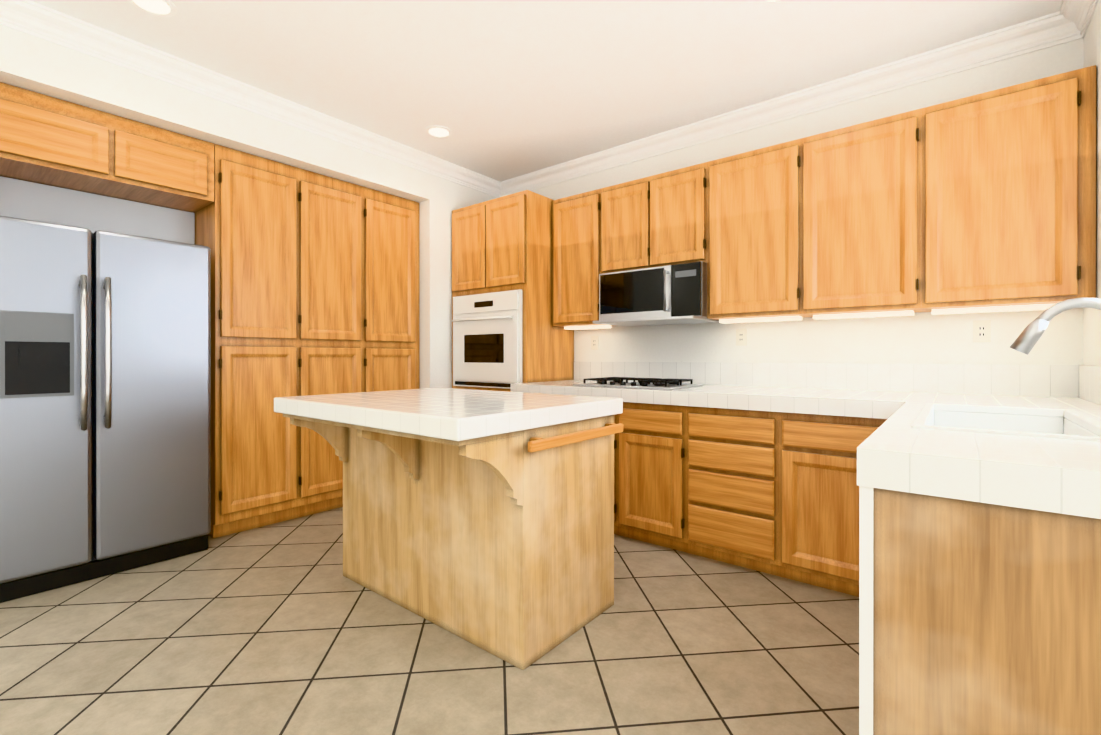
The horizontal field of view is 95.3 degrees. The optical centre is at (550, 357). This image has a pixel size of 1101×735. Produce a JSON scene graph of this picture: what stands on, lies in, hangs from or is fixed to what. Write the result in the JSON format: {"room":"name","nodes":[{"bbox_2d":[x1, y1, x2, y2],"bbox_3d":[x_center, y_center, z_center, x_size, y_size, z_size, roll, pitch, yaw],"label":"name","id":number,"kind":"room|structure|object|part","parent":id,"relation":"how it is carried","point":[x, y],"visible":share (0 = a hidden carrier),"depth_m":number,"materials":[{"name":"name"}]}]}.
{"room":"kitchen","nodes":[
{"label":"kitchen","id":0,"kind":"room"},
{"bbox_2d":[0,25,496,388],"bbox_3d":[-3.087,-0.254,2.285,0.900,2.760,7.200,0,0,39],"label":"wall","id":1,"kind":"structure","parent":0,"point":[36,64],"depth_m":3.19,"materials":[{"name":"paint"}]},
{"bbox_2d":[0,82,213,243],"bbox_3d":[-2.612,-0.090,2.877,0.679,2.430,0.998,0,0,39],"label":"upper cabinet","id":2,"kind":"object","parent":1,"relation":"attached to","point":[64,162],"visible":0.96,"depth_m":2.74,"materials":[{"name":"brown wood"}]},
{"bbox_2d":[0,0,500,197],"bbox_3d":[-2.702,-1.575,1.973,0.090,0.118,7.200,0,0,39],"label":"crown molding","id":3,"kind":"structure","parent":1,"relation":"attached to","point":[32,18],"depth_m":2.89,"materials":[{"name":"paint"}]},
{"bbox_2d":[0,507,858,734],"bbox_3d":[-0.479,1.179,0.185,7.700,0.100,7.500,0,0,39],"label":"floor","id":4,"kind":"structure","parent":0,"point":[287,627],"depth_m":1.89,"materials":[{"name":"tile"}]},
{"bbox_2d":[0,216,210,602],"bbox_3d":[-2.536,0.239,2.795,0.860,1.772,0.910,0,0,39],"label":"fridge","id":5,"kind":"object","parent":4,"relation":"on","point":[105,403],"visible":1,"depth_m":2.54,"materials":[{"name":"grey metal"}]},
{"bbox_3d":[-2.443,0.192,2.387,0.068,1.677,0.391,0,0,39],"label":"door","id":6,"kind":"part","parent":5,"relation":"part of","materials":[{"name":"silver metal"}]},
{"bbox_3d":[-2.155,0.192,2.745,0.068,1.677,0.511,0,0,39],"label":"door","id":7,"kind":"part","parent":5,"relation":"part of","materials":[{"name":"silver metal"}]},
{"bbox_2d":[195,144,302,537],"bbox_3d":[-2.142,-0.091,3.460,0.679,2.430,0.494,0,0,39],"label":"tall cabinet","id":8,"kind":"object","parent":4,"relation":"on","point":[252,228],"depth_m":3.23,"materials":[{"name":"brown wood"}]},
{"bbox_2d":[303,169,366,515],"bbox_3d":[-1.834,-0.091,3.842,0.679,2.430,0.486,0,0,39],"label":"tall cabinet","id":9,"kind":"object","parent":4,"relation":"on","point":[315,283],"depth_m":3.63,"materials":[{"name":"brown wood"}]},
{"bbox_2d":[367,188,419,391],"bbox_3d":[-1.518,-0.091,4.235,0.679,2.430,0.524,0,0,39],"label":"tall cabinet","id":10,"kind":"object","parent":4,"relation":"on","point":[393,245],"depth_m":4.03,"materials":[{"name":"brown wood"}]},
{"bbox_2d":[283,412,622,669],"bbox_3d":[-0.452,0.691,2.308,1.318,0.870,0.941,0,0,39],"label":"kitchen island","id":11,"kind":"object","parent":4,"relation":"on","point":[483,519],"depth_m":2.04,"materials":[{"name":"brown wood"}]},
{"bbox_2d":[274,388,622,443],"bbox_3d":[-0.481,0.221,2.317,1.300,0.070,0.980,0,0,39],"label":"island countertop","id":12,"kind":"structure","parent":11,"relation":"on","point":[451,414],"depth_m":1.95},
{"bbox_2d":[452,190,573,391],"bbox_3d":[-0.355,-0.071,4.260,0.871,2.390,0.688,0,0,39],"label":"tall cabinet","id":13,"kind":"object","parent":4,"relation":"on","point":[506,334],"visible":0.71,"depth_m":3.97,"materials":[{"name":"brown wood"}]},
{"bbox_2d":[453,289,521,388],"bbox_3d":[-0.527,-0.138,4.045,0.773,0.757,0.042,0,0,39],"label":"oven","id":14,"kind":"object","parent":13,"relation":"in","point":[487,354],"depth_m":4.00,"materials":[{"name":"white metal"}]},
{"bbox_2d":[614,414,618,534],"bbox_3d":[0.473,0.697,3.546,0.444,0.855,0.762,0,0,39],"label":"base cabinet","id":15,"kind":"object","parent":4,"relation":"on","point":[616,417],"depth_m":3.13,"materials":[{"name":"brown wood"}]},
{"bbox_2d":[619,401,686,552],"bbox_3d":[0.820,0.697,3.267,0.448,0.855,0.762,0,0,39],"label":"base cabinet","id":16,"kind":"object","parent":4,"relation":"on","point":[653,438],"depth_m":2.96,"materials":[{"name":"brown wood"}]},
{"bbox_2d":[687,405,778,575],"bbox_3d":[1.187,0.698,2.971,0.493,0.855,0.762,0,0,39],"label":"base cabinet","id":17,"kind":"object","parent":4,"relation":"on","point":[733,454],"depth_m":2.66,"materials":[{"name":"brown wood"}]},
{"bbox_2d":[511,381,1100,420],"bbox_3d":[1.082,0.230,2.969,2.980,0.080,0.896,0,0,39],"label":"countertop","id":18,"kind":"structure","parent":17,"relation":"on","point":[879,404],"depth_m":2.59,"materials":[{"name":"white tile"}]},
{"bbox_2d":[572,377,702,388],"bbox_3d":[0.582,0.167,3.381,0.720,0.044,0.490,0,0,39],"label":"cooktop","id":19,"kind":"object","parent":18,"relation":"in","point":[654,383],"visible":1,"depth_m":3.29,"materials":[{"name":"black metal"}]},
{"bbox_2d":[779,413,878,594],"bbox_3d":[1.596,0.698,2.642,0.559,0.855,0.762,0,0,39],"label":"base cabinet","id":20,"kind":"object","parent":4,"relation":"on","point":[817,454],"depth_m":2.42,"materials":[{"name":"brown wood"}]},
{"bbox_2d":[851,473,1100,734],"bbox_3d":[1.045,0.700,1.051,0.630,0.855,0.444,0,0,39],"label":"base cabinet","id":21,"kind":"object","parent":4,"relation":"on","point":[942,522],"depth_m":0.96,"materials":[{"name":"brown wood"}]},
{"bbox_2d":[855,401,1100,508],"bbox_3d":[1.307,0.232,1.378,0.634,0.080,1.300,0,0,39],"label":"countertop","id":22,"kind":"structure","parent":21,"relation":"on","point":[1049,470],"depth_m":1.00,"materials":[{"name":"white tile"}]},
{"bbox_2d":[907,401,1100,440],"bbox_3d":[1.416,0.292,1.573,0.420,0.216,0.860,0,0,39],"label":"sink","id":23,"kind":"object","parent":22,"relation":"in","point":[1029,420],"depth_m":1.83,"materials":[{"name":"white ceramic"}]},
{"bbox_2d":[1010,297,1100,354],"bbox_3d":[1.536,0.006,1.468,0.284,0.369,0.132,0,0,39],"label":"faucet","id":24,"kind":"object","parent":22,"relation":"on","point":[1028,337],"visible":1,"depth_m":1.53,"materials":[{"name":"silver metal"}]},
{"bbox_2d":[30,0,1062,181],"bbox_3d":[-0.479,-1.681,0.182,7.700,0.100,7.500,0,0,39],"label":"ceiling","id":25,"kind":"structure","parent":0,"point":[502,90],"depth_m":2.70,"materials":[{"name":"paint"}]},
{"bbox_2d":[128,0,176,16],"bbox_3d":[-1.835,-1.630,2.308,0.190,0.007,0.190,0,0,39],"label":"recessed light","id":26,"kind":"object","parent":25,"relation":"in","point":[164,8],"visible":1,"depth_m":2.33,"materials":[{"name":"paint"}]},
{"bbox_2d":[425,125,451,137],"bbox_3d":[-0.808,-1.631,3.631,0.190,0.007,0.190,0,0,39],"label":"recessed light","id":27,"kind":"object","parent":25,"relation":"in","point":[437,131],"visible":1,"depth_m":3.62,"materials":[{"name":"paint"}]},
{"bbox_2d":[758,0,785,3],"bbox_3d":[1.009,-1.629,2.220,0.190,0.007,0.190,0,0,39],"label":"recessed light","id":28,"kind":"object","parent":25,"relation":"in","point":[770,1],"visible":1,"depth_m":2.29,"materials":[{"name":"paint"}]},
{"bbox_2d":[530,38,1083,364],"bbox_3d":[0.739,-0.256,3.902,4.932,2.760,0.120,0,0,39],"label":"wall","id":29,"kind":"structure","parent":0,"point":[922,338],"depth_m":2.98,"materials":[{"name":"paint"}]},
{"bbox_2d":[552,189,615,328],"bbox_3d":[0.283,-0.753,3.981,0.463,1.003,0.322,0,0,39],"label":"upper cabinet","id":30,"kind":"object","parent":29,"relation":"attached to","point":[575,218],"depth_m":3.86,"materials":[{"name":"brown wood"}]},
{"bbox_2d":[591,336,598,349],"bbox_3d":[0.363,-0.121,4.120,0.070,0.114,0.010,0,0,39],"label":"electrical outlet","id":31,"kind":"object","parent":29,"relation":"attached to","point":[594,342],"visible":1,"depth_m":4.12,"materials":[{"name":"white plastic"}]},
{"bbox_2d":[600,177,647,273],"bbox_3d":[0.621,-0.933,3.708,0.403,0.643,0.322,0,0,39],"label":"upper cabinet","id":32,"kind":"object","parent":29,"relation":"attached to","point":[623,206],"depth_m":3.59,"materials":[{"name":"brown wood"}]},
{"bbox_2d":[648,162,707,267],"bbox_3d":[0.935,-0.933,3.456,0.403,0.643,0.322,0,0,39],"label":"upper cabinet","id":33,"kind":"object","parent":29,"relation":"attached to","point":[677,199],"depth_m":3.33,"materials":[{"name":"brown wood"}]},
{"bbox_2d":[593,261,718,326],"bbox_3d":[0.740,-0.423,3.501,0.763,0.365,0.496,0,0,39],"label":"microwave","id":34,"kind":"object","parent":33,"relation":"attached to","point":[670,294],"visible":0.98,"depth_m":3.35,"materials":[{"name":"silver metal"}]},
{"bbox_3d":[0.751,-0.433,3.264,0.021,0.272,0.047,0,0,39],"label":"handle","id":35,"kind":"part","parent":34,"relation":"part of","materials":[{"name":"silver metal"}]},
{"bbox_2d":[736,328,746,345],"bbox_3d":[1.284,-0.137,3.379,0.070,0.114,0.010,0,0,39],"label":"electrical outlet","id":36,"kind":"object","parent":29,"relation":"attached to","point":[741,337],"visible":1,"depth_m":3.37,"materials":[{"name":"white plastic"}]},
{"bbox_2d":[707,138,815,322],"bbox_3d":[1.308,-0.752,3.155,0.553,1.003,0.322,0,0,39],"label":"upper cabinet","id":37,"kind":"object","parent":29,"relation":"attached to","point":[755,267],"depth_m":3.02,"materials":[{"name":"brown wood"}]},
{"bbox_2d":[500,11,1083,196],"bbox_3d":[0.997,-1.577,3.558,3.862,0.118,0.090,0,0,39],"label":"crown molding","id":38,"kind":"structure","parent":29,"relation":"attached to","point":[1043,32],"depth_m":3.00,"materials":[{"name":"paint"}]},
{"bbox_2d":[575,362,1078,396],"bbox_3d":[1.355,0.112,3.318,2.967,0.155,0.010,0,0,39],"label":"backsplash","id":39,"kind":"structure","parent":29,"relation":"attached to","point":[1025,380],"depth_m":2.93,"materials":[{"name":"white tile"}]},
{"bbox_2d":[804,108,923,318],"bbox_3d":[1.738,-0.752,2.809,0.552,1.003,0.322,0,0,39],"label":"upper cabinet","id":40,"kind":"object","parent":29,"relation":"attached to","point":[864,182],"depth_m":2.67,"materials":[{"name":"brown wood"}]},
{"bbox_2d":[973,320,990,341],"bbox_3d":[2.240,-0.136,2.609,0.070,0.114,0.010,0,0,39],"label":"electrical outlet","id":41,"kind":"object","parent":29,"relation":"attached to","point":[981,330],"visible":1,"depth_m":2.60,"materials":[{"name":"white plastic"}]},
{"bbox_2d":[924,65,1095,312],"bbox_3d":[2.187,-0.751,2.447,0.602,1.003,0.322,0,0,39],"label":"upper cabinet","id":42,"kind":"object","parent":29,"relation":"attached to","point":[982,202],"depth_m":2.31,"materials":[{"name":"brown wood"}]},
{"bbox_2d":[1083,0,1100,365],"bbox_3d":[1.870,-0.253,1.470,0.120,2.760,2.250,0,0,39],"label":"wall","id":43,"kind":"structure","parent":0,"point":[1092,316],"depth_m":2.16,"materials":[{"name":"paint"}]},
{"bbox_2d":[1060,0,1098,37],"bbox_3d":[1.788,-1.574,1.534,0.090,0.118,2.250,0,0,39],"label":"crown molding","id":44,"kind":"structure","parent":43,"relation":"attached to","point":[1079,13],"depth_m":2.29,"materials":[{"name":"paint"}]},
{"bbox_2d":[1079,365,1100,404],"bbox_3d":[1.830,0.114,1.532,0.012,0.155,2.196,0,0,39],"label":"backsplash","id":45,"kind":"structure","parent":43,"relation":"attached to","point":[1089,376],"depth_m":2.18,"materials":[{"name":"white tile"}]}
]}

